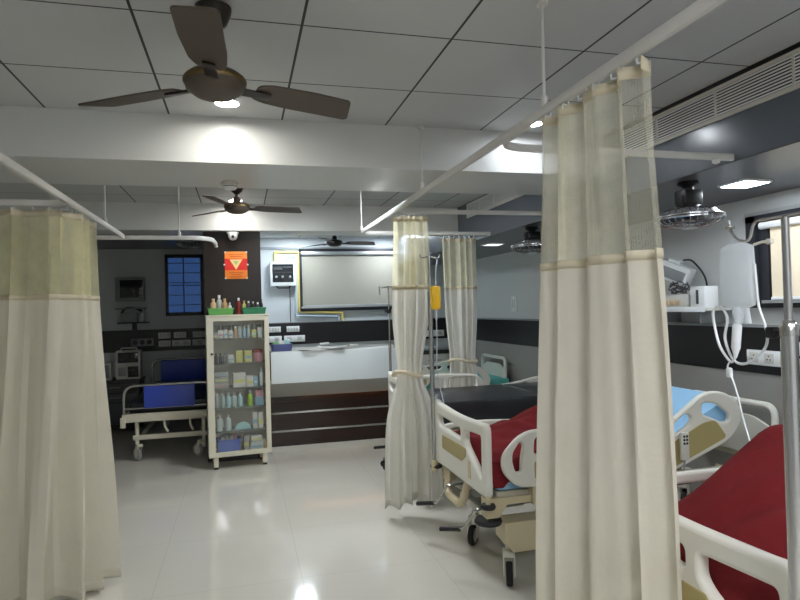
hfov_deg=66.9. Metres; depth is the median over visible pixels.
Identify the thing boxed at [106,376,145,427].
base cabinet
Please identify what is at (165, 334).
socket plate
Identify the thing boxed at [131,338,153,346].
socket plate
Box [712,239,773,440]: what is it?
bag
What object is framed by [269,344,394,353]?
countertop
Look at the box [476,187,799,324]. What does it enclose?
wall
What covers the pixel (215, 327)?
carton
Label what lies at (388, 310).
stand
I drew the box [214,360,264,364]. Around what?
shelf
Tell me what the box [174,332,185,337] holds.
socket plate
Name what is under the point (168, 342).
socket plate
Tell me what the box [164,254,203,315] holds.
window
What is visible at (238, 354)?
carton
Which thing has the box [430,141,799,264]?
ceiling
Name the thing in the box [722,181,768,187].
diffuser
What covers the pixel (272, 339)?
socket plate
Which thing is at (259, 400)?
carton
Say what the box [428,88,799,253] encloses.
soffit
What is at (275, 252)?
gas pipe
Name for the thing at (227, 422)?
bottle
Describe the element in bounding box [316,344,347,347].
sheet
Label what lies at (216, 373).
carton
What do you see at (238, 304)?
bottle
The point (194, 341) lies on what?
socket plate
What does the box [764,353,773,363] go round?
outlet
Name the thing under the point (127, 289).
wall monitor
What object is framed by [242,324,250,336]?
carton
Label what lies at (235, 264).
wall sign
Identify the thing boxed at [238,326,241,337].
bottle
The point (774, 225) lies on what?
roller blind
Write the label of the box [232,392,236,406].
bottle
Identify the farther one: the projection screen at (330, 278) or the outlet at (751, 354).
the projection screen at (330, 278)
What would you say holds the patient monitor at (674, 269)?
attached to the wall at (500, 277)
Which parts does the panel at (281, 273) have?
casing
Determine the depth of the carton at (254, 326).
6.16 m
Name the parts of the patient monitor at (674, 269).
handle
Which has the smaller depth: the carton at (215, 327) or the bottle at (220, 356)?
the bottle at (220, 356)
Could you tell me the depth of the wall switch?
7.66 m
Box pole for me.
[419,253,439,470]
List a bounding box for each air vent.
[466,194,522,217]
[610,47,799,162]
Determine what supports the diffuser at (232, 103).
attached to the recessed light at (236, 102)
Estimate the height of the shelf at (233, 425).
0.008 m
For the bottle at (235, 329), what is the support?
on the cabinet at (228, 346)
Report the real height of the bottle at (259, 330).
0.095 m
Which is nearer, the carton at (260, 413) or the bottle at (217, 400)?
the bottle at (217, 400)
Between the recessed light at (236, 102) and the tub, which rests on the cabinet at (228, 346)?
the tub
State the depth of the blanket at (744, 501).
1.81 m
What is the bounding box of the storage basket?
[216,435,241,451]
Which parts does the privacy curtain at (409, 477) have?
net panel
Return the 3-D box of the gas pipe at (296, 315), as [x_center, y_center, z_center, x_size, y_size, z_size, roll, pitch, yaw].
[-1.309,-0.176,9.173,0.768,1.001,0.027,-1,-1,-15]
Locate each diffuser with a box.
[215,101,238,105]
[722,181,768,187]
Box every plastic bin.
[207,308,233,314]
[241,307,266,313]
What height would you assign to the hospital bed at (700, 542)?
0.937 m
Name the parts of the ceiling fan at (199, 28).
blade, blade arm, blade, blade arm, blade arm, blade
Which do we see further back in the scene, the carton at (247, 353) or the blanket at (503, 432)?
the carton at (247, 353)
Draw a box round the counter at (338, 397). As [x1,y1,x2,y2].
[269,344,396,452]
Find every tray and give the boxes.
[235,422,250,429]
[271,343,291,351]
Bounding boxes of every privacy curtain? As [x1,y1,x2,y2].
[0,206,120,599]
[385,214,443,509]
[442,236,477,427]
[536,55,681,599]
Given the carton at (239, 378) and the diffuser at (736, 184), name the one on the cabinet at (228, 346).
the carton at (239, 378)
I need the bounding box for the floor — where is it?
[50,418,680,599]
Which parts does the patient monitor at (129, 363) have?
handle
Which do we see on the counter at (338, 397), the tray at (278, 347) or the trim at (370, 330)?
the tray at (278, 347)
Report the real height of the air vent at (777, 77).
0.170 m
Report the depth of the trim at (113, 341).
8.55 m
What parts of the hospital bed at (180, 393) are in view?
frame, mattress, blue panel, blue panel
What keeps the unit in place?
attached to the wall at (149, 264)
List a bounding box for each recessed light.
[213,98,241,106]
[531,120,541,126]
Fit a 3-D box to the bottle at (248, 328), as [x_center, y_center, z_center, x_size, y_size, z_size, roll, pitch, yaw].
[-1.516,0.315,6.047,0.036,0.120,0.036,-1,-1,-15]
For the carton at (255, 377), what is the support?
in the cabinet at (228, 346)
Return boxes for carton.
[213,325,219,333]
[214,371,227,376]
[214,377,227,382]
[214,382,228,388]
[217,330,222,338]
[221,325,230,331]
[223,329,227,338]
[227,354,233,362]
[228,331,232,337]
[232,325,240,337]
[232,372,245,387]
[235,350,242,362]
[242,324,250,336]
[243,434,248,449]
[244,350,251,361]
[246,375,253,386]
[249,439,263,448]
[250,433,262,441]
[251,329,255,336]
[252,324,260,336]
[252,411,257,428]
[253,375,257,385]
[254,396,263,404]
[255,389,262,396]
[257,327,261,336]
[258,410,262,427]
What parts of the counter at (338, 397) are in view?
panel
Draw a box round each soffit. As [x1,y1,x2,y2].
[97,234,202,248]
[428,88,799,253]
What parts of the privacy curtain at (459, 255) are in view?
net panel, cloth panel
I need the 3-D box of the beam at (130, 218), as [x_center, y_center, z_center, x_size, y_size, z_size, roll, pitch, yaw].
[-2.164,-0.828,6.221,5.715,0.270,0.380,-1,-1,-15]
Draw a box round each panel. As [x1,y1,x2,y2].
[270,262,295,321]
[481,243,504,245]
[718,179,773,188]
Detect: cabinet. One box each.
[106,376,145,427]
[204,314,271,469]
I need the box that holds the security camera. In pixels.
[227,231,238,240]
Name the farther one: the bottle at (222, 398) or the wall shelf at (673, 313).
the bottle at (222, 398)
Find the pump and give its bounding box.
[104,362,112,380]
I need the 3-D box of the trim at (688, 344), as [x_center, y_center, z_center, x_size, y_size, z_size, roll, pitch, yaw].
[2.396,0.334,4.034,0.029,0.305,11.800,-1,-1,-15]
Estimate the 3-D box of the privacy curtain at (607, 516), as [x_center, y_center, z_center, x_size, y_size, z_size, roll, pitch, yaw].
[0.624,0.424,1.932,0.132,2.187,0.612,-1,-1,-23]
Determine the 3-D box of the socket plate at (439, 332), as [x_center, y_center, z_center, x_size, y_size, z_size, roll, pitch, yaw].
[0.556,0.529,9.640,0.287,0.096,0.016,-1,-1,-15]
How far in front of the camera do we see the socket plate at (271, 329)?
9.00 m
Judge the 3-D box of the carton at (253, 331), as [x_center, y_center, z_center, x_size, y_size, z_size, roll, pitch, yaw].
[-1.469,0.334,6.063,0.046,0.080,0.071,-1,-1,-20]
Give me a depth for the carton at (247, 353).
6.01 m
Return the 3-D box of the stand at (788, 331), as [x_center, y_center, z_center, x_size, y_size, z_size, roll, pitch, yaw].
[0.868,0.658,1.347,0.523,1.712,0.500,-1,-1,-15]
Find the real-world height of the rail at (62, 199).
0.529 m
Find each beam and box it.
[0,105,605,194]
[0,201,457,235]
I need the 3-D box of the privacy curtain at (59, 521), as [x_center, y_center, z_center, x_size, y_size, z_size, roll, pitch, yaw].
[-2.048,0.563,3.137,1.086,2.094,0.462,-1,-1,-41]
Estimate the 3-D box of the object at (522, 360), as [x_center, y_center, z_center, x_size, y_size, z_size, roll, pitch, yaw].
[2.419,0.996,4.027,0.019,1.020,11.800,-1,-1,-15]
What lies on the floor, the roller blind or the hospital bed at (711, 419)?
the hospital bed at (711, 419)
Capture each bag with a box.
[431,258,443,402]
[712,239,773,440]
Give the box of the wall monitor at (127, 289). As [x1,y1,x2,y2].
[115,277,146,309]
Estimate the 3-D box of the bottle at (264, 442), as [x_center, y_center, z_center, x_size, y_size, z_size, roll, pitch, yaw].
[-1.348,1.437,6.040,0.032,0.100,0.032,-1,-1,-15]
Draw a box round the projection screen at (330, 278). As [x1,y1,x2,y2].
[301,251,392,306]
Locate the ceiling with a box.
[0,0,799,237]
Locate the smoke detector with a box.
[221,180,238,190]
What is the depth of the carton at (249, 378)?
6.01 m
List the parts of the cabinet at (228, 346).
leg, leg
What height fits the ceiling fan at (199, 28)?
0.325 m
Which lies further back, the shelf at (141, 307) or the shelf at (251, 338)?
the shelf at (141, 307)
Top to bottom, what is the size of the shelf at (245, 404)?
0.008 m
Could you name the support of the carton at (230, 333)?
on the cabinet at (228, 346)
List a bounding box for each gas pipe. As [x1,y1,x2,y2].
[273,251,343,320]
[287,255,339,320]
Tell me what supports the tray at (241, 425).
on the cabinet at (228, 346)
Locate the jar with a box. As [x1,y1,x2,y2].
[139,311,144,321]
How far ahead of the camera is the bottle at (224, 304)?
5.97 m
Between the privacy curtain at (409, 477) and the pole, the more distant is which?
the privacy curtain at (409, 477)
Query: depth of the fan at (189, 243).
6.87 m
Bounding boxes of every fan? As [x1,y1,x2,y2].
[78,0,350,119]
[175,235,202,247]
[192,188,301,216]
[302,235,374,247]
[511,227,551,253]
[653,180,726,229]
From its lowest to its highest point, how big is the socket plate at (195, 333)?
0.085 m
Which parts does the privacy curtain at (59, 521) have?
net panel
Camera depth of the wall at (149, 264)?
8.69 m
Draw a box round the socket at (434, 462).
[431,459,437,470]
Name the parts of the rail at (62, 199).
hanger rod, hanger rod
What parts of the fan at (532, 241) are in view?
blade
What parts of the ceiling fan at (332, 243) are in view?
blade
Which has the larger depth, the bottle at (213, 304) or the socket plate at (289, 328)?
the socket plate at (289, 328)
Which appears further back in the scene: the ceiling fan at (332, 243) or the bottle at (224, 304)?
the ceiling fan at (332, 243)
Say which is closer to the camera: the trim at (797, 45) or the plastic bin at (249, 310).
the trim at (797, 45)
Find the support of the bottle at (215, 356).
on the cabinet at (228, 346)
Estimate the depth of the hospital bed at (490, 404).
4.92 m
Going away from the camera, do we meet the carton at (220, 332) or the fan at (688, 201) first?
the fan at (688, 201)
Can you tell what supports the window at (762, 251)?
in the wall at (500, 277)
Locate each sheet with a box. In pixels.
[301,348,330,350]
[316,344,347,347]
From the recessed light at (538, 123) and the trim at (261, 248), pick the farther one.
the trim at (261, 248)
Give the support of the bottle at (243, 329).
on the cabinet at (228, 346)
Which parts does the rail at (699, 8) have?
hanger rod, hanger rod, hanger rod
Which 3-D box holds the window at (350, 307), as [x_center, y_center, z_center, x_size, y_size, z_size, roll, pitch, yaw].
[-0.644,-0.319,9.345,1.800,0.950,0.069,-1,-1,-15]
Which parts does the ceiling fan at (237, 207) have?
blade, blade, down rod, blade arm, blade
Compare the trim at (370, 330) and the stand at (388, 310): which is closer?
the stand at (388, 310)
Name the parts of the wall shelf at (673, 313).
power strip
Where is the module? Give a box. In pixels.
[690,286,717,307]
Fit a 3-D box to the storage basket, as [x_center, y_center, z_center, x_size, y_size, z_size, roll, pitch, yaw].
[-1.693,1.431,5.987,0.238,0.132,0.190,-1,-1,-20]
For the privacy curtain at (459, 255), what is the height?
2.096 m
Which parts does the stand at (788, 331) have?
lock knob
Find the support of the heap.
on the wall shelf at (673, 313)
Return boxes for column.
[203,232,261,462]
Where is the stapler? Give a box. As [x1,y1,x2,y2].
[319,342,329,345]
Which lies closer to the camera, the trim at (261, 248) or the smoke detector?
the smoke detector
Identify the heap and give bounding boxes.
[668,281,689,293]
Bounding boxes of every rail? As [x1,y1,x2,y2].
[0,152,217,247]
[360,0,733,235]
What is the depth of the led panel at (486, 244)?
6.62 m
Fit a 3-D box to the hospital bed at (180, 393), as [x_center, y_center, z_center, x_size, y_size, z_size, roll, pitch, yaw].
[-2.670,1.227,7.307,0.935,0.915,2.125,-1,-1,-15]
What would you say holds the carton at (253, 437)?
on the carton at (257, 444)
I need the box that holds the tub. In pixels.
[252,349,262,361]
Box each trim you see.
[102,328,204,352]
[260,247,392,249]
[269,318,447,344]
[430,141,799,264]
[476,319,799,375]
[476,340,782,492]
[477,318,799,328]
[604,42,799,139]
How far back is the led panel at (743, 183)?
3.50 m
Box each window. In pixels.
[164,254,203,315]
[299,249,392,311]
[744,204,799,307]
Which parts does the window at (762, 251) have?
trim, sill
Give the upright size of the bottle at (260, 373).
0.170 m
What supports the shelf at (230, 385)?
attached to the cabinet at (228, 346)
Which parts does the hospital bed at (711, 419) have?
crank handle, rail, latch plate, crank handle, rail, mattress, frame, rail, panel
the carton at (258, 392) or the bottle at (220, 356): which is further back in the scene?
the carton at (258, 392)
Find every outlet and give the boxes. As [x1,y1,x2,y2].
[749,352,757,361]
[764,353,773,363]
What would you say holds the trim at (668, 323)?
attached to the wall at (500, 277)
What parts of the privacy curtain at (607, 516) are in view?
net panel, cloth panel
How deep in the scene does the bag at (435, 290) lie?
4.02 m
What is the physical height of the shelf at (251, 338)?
0.008 m
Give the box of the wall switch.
[511,296,516,311]
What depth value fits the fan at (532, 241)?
5.29 m
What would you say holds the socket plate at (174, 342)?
attached to the wall at (149, 264)
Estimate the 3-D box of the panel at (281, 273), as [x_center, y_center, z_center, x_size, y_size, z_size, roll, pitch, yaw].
[-1.738,-0.103,9.023,0.370,0.930,0.131,-1,-1,-15]
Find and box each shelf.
[115,307,146,309]
[213,336,263,339]
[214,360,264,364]
[214,383,264,389]
[215,402,265,409]
[215,424,265,433]
[666,294,731,323]
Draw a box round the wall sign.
[223,251,248,278]
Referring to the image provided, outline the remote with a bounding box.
[679,432,689,470]
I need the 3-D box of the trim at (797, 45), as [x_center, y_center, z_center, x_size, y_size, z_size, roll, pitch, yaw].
[2.137,-1.134,1.061,0.018,0.019,6.124,-1,-1,-15]
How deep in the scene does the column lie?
6.22 m
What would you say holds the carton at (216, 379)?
on the carton at (225, 384)
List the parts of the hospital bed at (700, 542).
rail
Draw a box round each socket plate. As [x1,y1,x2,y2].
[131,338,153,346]
[158,332,170,338]
[159,340,170,346]
[172,340,190,345]
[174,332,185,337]
[192,339,204,344]
[193,331,204,336]
[269,327,280,332]
[269,336,281,342]
[284,335,304,341]
[287,326,298,331]
[426,330,443,336]
[747,349,780,366]
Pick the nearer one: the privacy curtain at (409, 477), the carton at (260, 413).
the privacy curtain at (409, 477)
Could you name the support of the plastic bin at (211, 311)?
on the cabinet at (228, 346)
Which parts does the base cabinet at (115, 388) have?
door, drawer, drawer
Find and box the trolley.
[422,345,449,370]
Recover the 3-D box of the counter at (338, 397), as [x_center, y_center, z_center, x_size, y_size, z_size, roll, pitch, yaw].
[-0.715,1.075,6.678,1.398,1.100,0.620,-1,-1,-15]
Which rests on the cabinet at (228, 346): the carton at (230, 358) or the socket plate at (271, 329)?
the carton at (230, 358)
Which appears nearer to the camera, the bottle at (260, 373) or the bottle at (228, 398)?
the bottle at (228, 398)
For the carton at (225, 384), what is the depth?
5.92 m
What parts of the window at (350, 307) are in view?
sill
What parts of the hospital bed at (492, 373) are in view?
rail, rail, rail, mattress, panel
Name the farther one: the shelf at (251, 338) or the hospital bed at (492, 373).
the hospital bed at (492, 373)
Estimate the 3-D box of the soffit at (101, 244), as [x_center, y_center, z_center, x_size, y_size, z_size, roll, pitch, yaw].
[-3.847,-0.819,7.264,2.990,0.170,2.490,-1,-1,-15]
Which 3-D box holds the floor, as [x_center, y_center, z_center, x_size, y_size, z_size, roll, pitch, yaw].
[-0.799,1.633,3.186,6.900,0.100,12.030,-1,-1,-15]
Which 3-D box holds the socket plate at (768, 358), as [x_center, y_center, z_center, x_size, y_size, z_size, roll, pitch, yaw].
[2.391,0.380,3.969,0.016,0.100,0.261,-1,-1,-15]
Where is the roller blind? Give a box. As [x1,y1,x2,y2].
[758,216,799,299]
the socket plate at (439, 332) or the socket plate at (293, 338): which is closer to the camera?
the socket plate at (293, 338)
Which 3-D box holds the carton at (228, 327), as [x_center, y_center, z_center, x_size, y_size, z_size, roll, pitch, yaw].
[-1.750,0.317,6.090,0.085,0.130,0.071,-1,-1,-20]
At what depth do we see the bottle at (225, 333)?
5.94 m
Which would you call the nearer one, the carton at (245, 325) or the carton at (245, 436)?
the carton at (245, 436)
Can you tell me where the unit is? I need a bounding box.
[117,307,149,329]
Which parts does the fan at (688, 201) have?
blade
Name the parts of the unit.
bracket post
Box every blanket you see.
[454,405,536,488]
[678,424,787,599]
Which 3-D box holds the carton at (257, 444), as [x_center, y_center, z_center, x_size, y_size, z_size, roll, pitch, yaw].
[-1.437,1.450,6.060,0.130,0.080,0.101,-1,-1,-20]
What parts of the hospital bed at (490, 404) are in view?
rail, rail, mattress, rail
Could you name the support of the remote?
hanging from the hospital bed at (711, 419)
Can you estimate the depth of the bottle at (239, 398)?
5.99 m
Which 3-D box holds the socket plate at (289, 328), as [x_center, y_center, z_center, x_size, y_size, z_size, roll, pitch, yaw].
[-1.605,0.434,9.075,0.190,0.085,0.017,-1,-1,-15]
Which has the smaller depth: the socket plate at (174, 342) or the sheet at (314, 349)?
the sheet at (314, 349)
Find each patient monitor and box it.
[115,347,142,379]
[663,258,707,285]
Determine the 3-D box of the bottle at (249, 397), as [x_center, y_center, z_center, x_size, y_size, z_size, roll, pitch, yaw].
[-1.495,0.977,6.029,0.048,0.150,0.047,-1,-1,-15]
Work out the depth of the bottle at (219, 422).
5.92 m
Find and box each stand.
[379,286,391,469]
[725,211,799,599]
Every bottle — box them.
[210,299,216,307]
[214,353,217,363]
[215,394,219,407]
[216,295,221,307]
[216,415,222,431]
[218,353,221,363]
[220,393,225,407]
[222,298,227,307]
[224,414,231,430]
[226,393,230,406]
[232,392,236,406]
[233,326,236,337]
[236,298,240,313]
[237,392,242,406]
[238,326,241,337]
[242,326,245,337]
[246,325,249,337]
[247,390,252,405]
[259,368,262,384]
[263,439,266,447]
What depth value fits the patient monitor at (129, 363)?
7.96 m
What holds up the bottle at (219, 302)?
in the plastic bin at (211, 311)
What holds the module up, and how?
on the wall shelf at (673, 313)
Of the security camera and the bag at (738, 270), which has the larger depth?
the security camera
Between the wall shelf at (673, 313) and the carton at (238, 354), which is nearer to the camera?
the wall shelf at (673, 313)
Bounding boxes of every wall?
[97,238,448,383]
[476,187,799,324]
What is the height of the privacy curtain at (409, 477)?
2.116 m
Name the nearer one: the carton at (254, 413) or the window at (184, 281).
the carton at (254, 413)
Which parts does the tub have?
lid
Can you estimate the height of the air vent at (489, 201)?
0.150 m
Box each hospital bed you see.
[120,357,206,460]
[374,371,537,478]
[416,386,778,585]
[422,353,508,388]
[676,468,788,599]
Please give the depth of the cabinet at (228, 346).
6.03 m
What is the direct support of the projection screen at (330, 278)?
attached to the window at (350, 307)

